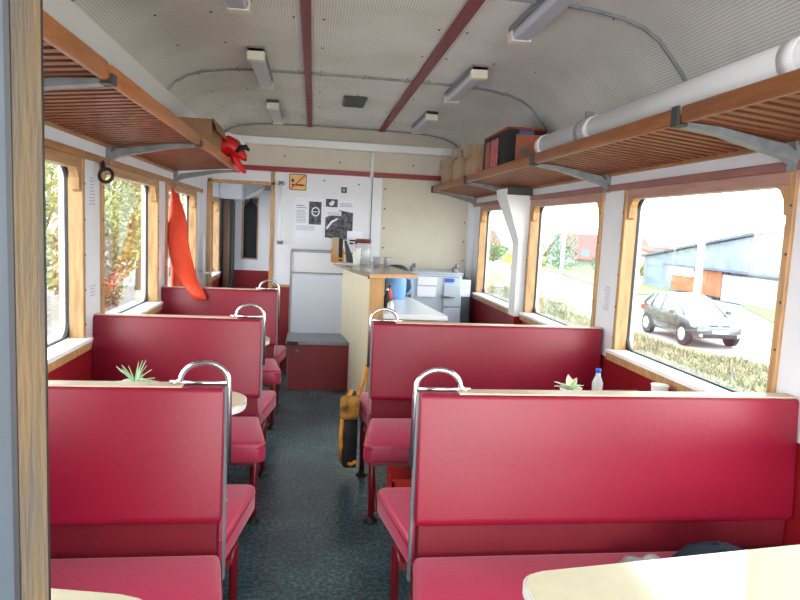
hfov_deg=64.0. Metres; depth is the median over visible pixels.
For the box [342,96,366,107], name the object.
ceiling vent
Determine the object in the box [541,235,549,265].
tree
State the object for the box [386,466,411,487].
crate
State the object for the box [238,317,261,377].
cushion
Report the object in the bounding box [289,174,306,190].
no smoking sign
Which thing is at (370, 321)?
cushion
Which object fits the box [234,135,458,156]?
trim
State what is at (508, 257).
road sign
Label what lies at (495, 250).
tree
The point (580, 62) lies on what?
ceiling
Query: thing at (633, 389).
dining table
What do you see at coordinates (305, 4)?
trim
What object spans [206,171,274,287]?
door
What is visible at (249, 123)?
trim
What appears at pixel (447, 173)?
paper bag
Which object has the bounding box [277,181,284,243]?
grab rail
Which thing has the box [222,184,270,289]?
wall
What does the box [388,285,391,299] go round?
bottle
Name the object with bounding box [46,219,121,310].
shrub
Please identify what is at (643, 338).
dry grass
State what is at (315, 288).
locker
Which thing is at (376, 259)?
drinking glass
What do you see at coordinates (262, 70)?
diffuser
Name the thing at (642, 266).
tree
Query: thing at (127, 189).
shrub
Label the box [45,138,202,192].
trim
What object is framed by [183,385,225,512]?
cushion
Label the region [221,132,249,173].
bundle
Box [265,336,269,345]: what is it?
dining table
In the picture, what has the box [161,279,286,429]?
bench
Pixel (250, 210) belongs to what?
coat
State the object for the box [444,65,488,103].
ceiling lamp
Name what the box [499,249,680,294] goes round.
lawn
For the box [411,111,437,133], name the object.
ceiling lamp
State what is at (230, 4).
diffuser
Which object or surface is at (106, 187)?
shrub
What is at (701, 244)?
utility pole
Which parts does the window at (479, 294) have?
sill, head frame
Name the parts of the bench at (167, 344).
seat, panel, handle, seat, foot plate, leg, foot plate, leg, seat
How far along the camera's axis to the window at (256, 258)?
7.96 m
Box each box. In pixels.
[178,117,226,150]
[219,183,244,200]
[483,127,547,169]
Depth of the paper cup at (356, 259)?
5.83 m
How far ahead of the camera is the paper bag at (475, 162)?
5.02 m
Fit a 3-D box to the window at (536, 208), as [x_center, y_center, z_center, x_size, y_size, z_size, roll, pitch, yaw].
[1.090,-0.231,4.348,0.115,0.926,1.280,2,6,-8]
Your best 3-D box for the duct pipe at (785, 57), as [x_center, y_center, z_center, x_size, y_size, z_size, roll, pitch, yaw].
[1.136,-0.731,2.202,0.287,0.167,3.200,2,6,-8]
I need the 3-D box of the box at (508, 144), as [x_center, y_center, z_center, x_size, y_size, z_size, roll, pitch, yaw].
[0.794,-1.045,4.502,0.288,0.298,0.609,2,6,-8]
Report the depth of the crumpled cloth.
2.02 m
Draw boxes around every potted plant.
[116,360,159,381]
[554,374,583,389]
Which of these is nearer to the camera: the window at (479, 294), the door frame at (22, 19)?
the door frame at (22, 19)
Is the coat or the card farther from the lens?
the coat
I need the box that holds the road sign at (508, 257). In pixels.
[505,254,511,269]
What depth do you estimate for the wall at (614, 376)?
3.47 m
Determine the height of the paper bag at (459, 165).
0.330 m
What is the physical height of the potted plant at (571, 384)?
0.129 m
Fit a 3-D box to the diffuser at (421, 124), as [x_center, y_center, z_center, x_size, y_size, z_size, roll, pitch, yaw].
[0.209,-1.540,5.619,0.090,0.042,0.680,2,6,-8]
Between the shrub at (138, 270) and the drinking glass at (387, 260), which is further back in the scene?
the shrub at (138, 270)
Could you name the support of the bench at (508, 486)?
on the floor
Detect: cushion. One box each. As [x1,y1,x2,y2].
[48,386,223,525]
[92,315,261,397]
[161,287,276,345]
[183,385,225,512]
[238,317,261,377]
[370,321,394,383]
[370,322,601,399]
[413,391,457,516]
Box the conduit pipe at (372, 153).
[370,152,373,238]
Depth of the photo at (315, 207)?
6.48 m
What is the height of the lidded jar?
0.232 m
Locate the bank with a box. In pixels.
[47,229,169,343]
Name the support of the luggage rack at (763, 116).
attached to the wall at (614, 376)
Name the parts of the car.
number plate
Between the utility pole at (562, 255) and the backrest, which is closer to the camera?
the backrest
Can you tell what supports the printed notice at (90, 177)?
attached to the wall at (79, 368)
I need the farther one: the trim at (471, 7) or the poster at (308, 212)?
the poster at (308, 212)
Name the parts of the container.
lid, handle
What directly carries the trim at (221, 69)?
attached to the wall at (614, 376)
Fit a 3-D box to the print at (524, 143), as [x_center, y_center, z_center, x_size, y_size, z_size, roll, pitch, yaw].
[0.852,-0.989,4.215,0.190,0.195,0.010,2,6,-8]
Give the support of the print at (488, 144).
attached to the box at (508, 144)
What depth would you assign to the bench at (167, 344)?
3.33 m
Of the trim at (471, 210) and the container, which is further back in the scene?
the trim at (471, 210)
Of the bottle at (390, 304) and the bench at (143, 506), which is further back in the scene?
the bottle at (390, 304)
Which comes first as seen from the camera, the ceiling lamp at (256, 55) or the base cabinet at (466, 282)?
the ceiling lamp at (256, 55)
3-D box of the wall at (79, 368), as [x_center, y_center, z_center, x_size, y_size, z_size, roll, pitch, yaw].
[-1.622,0.033,3.288,0.100,2.060,9.500,2,6,-8]
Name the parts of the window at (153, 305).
head frame, sill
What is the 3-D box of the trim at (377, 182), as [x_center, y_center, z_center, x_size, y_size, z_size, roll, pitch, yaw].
[-0.265,-0.396,6.616,0.100,1.705,0.014,2,6,-8]
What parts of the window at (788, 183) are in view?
sill, head frame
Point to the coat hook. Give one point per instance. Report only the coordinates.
(102, 164)
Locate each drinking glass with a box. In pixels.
[373,257,380,264]
[383,257,390,265]
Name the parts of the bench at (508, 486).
leg, seat, seat, seat, handle, seat, panel, flat cap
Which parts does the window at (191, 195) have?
head frame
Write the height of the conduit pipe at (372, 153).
1.070 m
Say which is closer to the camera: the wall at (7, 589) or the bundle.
the wall at (7, 589)
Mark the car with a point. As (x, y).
(690, 316)
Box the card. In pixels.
[347,231,361,251]
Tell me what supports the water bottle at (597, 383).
on the dining table at (633, 389)
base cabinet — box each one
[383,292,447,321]
[460,277,470,322]
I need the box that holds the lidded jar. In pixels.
[355,239,370,263]
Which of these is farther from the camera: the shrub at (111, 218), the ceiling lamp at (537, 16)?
the shrub at (111, 218)
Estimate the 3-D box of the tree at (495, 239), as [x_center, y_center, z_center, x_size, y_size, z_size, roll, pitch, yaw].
[8.081,-5.262,63.593,2.869,3.037,2.892,2,6,-8]
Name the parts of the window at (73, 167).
head frame, sill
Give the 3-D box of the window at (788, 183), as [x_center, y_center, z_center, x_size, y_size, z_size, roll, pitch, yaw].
[1.290,-0.058,2.871,0.115,0.926,1.280,2,6,-8]
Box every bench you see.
[48,360,255,599]
[92,303,276,524]
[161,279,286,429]
[356,308,601,523]
[377,367,798,599]
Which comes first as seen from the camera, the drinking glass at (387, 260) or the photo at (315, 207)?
the drinking glass at (387, 260)
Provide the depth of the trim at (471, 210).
6.68 m
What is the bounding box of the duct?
[496,186,532,323]
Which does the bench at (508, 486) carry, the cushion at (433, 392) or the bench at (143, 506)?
the cushion at (433, 392)
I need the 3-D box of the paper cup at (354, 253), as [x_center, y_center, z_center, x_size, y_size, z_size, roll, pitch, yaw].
[-0.396,-0.398,5.853,0.080,0.081,0.079,2,6,-8]
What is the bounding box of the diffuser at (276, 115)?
[269,109,282,122]
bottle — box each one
[383,288,390,307]
[387,300,393,309]
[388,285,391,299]
[591,368,602,390]
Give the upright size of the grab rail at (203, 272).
0.450 m
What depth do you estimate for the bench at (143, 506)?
1.93 m
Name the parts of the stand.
rack frame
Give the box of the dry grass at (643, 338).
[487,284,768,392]
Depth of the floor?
3.26 m
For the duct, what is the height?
1.860 m
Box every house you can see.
[490,230,501,256]
[543,233,648,266]
[640,242,678,272]
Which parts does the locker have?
door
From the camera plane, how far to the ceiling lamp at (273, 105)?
5.22 m
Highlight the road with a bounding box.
[488,246,773,364]
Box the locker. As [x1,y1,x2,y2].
[288,249,352,333]
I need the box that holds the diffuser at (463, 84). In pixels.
[446,74,480,101]
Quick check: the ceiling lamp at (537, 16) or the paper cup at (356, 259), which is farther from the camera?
the paper cup at (356, 259)
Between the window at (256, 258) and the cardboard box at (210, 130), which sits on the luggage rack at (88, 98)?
the cardboard box at (210, 130)
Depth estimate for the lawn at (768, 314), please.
28.26 m
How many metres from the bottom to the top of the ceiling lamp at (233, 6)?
0.074 m
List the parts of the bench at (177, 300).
handle, seat, panel, seat, foot plate, leg, leg, seat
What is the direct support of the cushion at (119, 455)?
on the bench at (143, 506)
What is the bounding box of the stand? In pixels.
[331,237,343,261]
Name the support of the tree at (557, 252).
on the lawn at (583, 273)
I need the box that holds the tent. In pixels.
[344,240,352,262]
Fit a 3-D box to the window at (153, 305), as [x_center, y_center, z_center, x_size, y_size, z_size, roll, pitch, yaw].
[-1.667,-0.318,3.963,0.115,0.926,1.280,2,6,-8]
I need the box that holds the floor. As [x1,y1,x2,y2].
[222,369,410,599]
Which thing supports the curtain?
hanging from the luggage rack at (88, 98)
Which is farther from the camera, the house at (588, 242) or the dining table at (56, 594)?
the house at (588, 242)
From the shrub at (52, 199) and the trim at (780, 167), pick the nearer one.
the trim at (780, 167)
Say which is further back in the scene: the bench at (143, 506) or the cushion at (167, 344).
the cushion at (167, 344)
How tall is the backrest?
0.424 m
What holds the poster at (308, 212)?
attached to the wall at (422, 227)
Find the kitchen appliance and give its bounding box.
[406,263,462,322]
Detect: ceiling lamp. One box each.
[226,0,251,14]
[247,46,273,89]
[266,99,283,124]
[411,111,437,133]
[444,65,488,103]
[508,0,574,44]
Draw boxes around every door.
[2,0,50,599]
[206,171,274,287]
[222,199,234,287]
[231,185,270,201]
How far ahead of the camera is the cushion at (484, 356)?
3.54 m
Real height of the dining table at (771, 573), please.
0.745 m
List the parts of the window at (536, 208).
sill, head frame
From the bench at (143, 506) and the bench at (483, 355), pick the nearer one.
the bench at (143, 506)
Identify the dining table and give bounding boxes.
[51,588,141,599]
[232,391,246,414]
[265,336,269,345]
[522,544,799,599]
[589,389,637,390]
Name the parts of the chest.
lid corner, lid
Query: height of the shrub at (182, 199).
5.206 m
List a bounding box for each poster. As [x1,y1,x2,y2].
[294,197,323,238]
[324,198,354,239]
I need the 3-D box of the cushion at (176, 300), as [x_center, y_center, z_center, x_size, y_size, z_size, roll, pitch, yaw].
[-1.362,0.127,4.829,0.845,0.424,0.055,2,6,-8]
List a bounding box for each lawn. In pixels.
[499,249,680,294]
[740,305,774,322]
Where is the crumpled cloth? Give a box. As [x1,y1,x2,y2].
[619,554,660,562]
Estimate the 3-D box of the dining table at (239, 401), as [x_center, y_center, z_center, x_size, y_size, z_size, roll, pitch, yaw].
[-1.091,0.783,2.717,0.841,0.745,0.611,2,6,-8]
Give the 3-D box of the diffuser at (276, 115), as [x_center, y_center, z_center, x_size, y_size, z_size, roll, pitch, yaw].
[-1.058,-1.580,5.442,0.090,0.042,0.680,2,6,-8]
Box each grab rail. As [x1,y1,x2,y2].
[199,232,210,277]
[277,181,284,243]
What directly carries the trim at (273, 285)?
attached to the wall at (422, 227)
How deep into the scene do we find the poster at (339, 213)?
6.52 m
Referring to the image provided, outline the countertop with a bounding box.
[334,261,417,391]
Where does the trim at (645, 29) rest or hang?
attached to the wall at (614, 376)
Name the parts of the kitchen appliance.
knob, plate, handle, door, door, knob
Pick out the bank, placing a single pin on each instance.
(132, 297)
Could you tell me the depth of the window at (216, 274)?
7.48 m
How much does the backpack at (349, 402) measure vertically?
0.622 m
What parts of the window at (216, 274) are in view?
head frame, sill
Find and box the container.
[386,265,412,299]
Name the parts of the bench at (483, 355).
foot plate, leg, seat, seat, foot plate, leg, handle, seat, seat, panel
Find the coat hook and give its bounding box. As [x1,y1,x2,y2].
[97,160,113,183]
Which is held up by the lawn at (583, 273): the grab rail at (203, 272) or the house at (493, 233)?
the house at (493, 233)
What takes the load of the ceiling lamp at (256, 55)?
attached to the ceiling
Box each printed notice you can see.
[89,177,94,204]
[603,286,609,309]
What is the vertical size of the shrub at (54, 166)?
8.240 m
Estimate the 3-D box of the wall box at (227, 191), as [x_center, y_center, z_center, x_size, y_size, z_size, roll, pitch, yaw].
[-2.010,-1.350,7.691,0.258,0.280,0.390,2,6,-8]
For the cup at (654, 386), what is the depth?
2.85 m
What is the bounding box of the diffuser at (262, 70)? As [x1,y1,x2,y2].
[250,61,271,86]
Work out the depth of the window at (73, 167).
3.05 m
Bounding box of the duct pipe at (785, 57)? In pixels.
[534,35,799,152]
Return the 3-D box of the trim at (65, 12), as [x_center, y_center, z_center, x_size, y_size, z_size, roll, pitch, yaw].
[-1.432,-1.058,3.207,0.185,0.322,6.060,2,6,-8]
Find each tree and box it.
[489,232,496,260]
[489,242,507,260]
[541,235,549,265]
[545,231,582,267]
[591,245,596,268]
[639,259,643,275]
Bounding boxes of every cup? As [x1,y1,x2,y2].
[353,248,360,251]
[353,252,360,255]
[353,256,360,264]
[651,383,668,391]
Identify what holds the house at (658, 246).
on the lawn at (583, 273)
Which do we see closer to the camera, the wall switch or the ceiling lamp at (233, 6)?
the ceiling lamp at (233, 6)
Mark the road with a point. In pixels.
(755, 341)
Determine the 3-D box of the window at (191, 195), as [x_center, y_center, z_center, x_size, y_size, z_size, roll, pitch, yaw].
[-1.868,-0.491,5.439,0.115,0.926,1.280,2,6,-8]
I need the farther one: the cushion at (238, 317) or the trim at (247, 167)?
the trim at (247, 167)
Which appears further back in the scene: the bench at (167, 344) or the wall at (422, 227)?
the wall at (422, 227)
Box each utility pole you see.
[559,230,565,275]
[693,240,705,293]
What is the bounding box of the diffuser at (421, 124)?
[413,117,433,132]
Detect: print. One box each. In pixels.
[485,142,490,168]
[490,138,498,167]
[515,134,540,159]
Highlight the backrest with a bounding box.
[414,393,798,525]
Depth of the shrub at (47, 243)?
15.78 m
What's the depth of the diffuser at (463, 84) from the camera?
4.10 m
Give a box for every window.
[45,147,92,372]
[99,163,162,313]
[165,182,196,285]
[212,196,220,280]
[241,197,258,259]
[472,204,508,313]
[519,192,605,325]
[605,170,799,392]
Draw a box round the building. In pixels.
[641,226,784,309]
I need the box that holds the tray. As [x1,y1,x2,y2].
[334,262,356,264]
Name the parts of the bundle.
white trim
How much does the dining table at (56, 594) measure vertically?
0.745 m
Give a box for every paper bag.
[439,158,457,183]
[451,144,478,179]
[464,143,483,175]
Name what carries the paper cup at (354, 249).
on the paper cup at (354, 253)
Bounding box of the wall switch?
[341,187,346,192]
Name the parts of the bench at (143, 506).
panel, seat, handle, seat, leg, seat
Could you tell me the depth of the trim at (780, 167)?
2.92 m
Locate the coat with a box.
[243,199,256,257]
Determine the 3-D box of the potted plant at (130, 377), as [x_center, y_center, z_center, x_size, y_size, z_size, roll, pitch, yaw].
[-1.105,0.331,2.677,0.172,0.160,0.191,4,7,16]
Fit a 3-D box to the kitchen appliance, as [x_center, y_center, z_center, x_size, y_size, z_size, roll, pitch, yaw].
[0.312,0.213,6.470,0.516,1.183,0.516,2,6,-8]
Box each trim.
[43,0,204,170]
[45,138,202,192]
[71,0,686,81]
[166,68,549,133]
[224,123,462,152]
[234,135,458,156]
[243,165,440,180]
[272,284,289,286]
[300,0,311,126]
[370,178,382,261]
[378,0,484,131]
[464,196,474,278]
[475,160,799,206]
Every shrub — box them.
[45,162,112,291]
[45,164,57,246]
[45,164,111,238]
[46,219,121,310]
[52,178,141,280]
[55,190,141,304]
[105,178,169,241]
[105,180,170,289]
[168,199,183,275]
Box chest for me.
[285,332,348,390]
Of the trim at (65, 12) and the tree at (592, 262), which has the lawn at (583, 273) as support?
the tree at (592, 262)
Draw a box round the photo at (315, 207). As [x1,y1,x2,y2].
[309,201,321,224]
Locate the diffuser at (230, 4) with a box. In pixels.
[226,0,248,8]
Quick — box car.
[641,291,742,345]
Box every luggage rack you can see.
[43,10,236,184]
[431,68,799,206]
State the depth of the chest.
5.83 m
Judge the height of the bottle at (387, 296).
0.160 m
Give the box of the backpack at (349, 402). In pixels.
[339,364,367,467]
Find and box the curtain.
[168,186,205,299]
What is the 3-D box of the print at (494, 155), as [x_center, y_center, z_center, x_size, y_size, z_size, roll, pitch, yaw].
[0.657,-1.013,4.471,0.010,0.210,0.160,2,6,-8]
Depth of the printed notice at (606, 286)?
3.62 m
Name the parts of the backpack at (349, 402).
orange trim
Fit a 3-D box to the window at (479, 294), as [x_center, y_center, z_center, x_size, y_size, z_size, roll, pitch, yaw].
[0.889,-0.404,5.824,0.115,0.926,1.280,2,6,-8]
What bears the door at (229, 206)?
in the wall at (248, 273)
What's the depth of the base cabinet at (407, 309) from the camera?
5.04 m
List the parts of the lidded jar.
lid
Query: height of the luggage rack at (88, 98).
0.190 m
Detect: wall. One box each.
[0,0,14,599]
[44,124,223,380]
[200,125,468,369]
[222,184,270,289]
[468,153,799,545]
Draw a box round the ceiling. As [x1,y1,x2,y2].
[73,0,799,153]

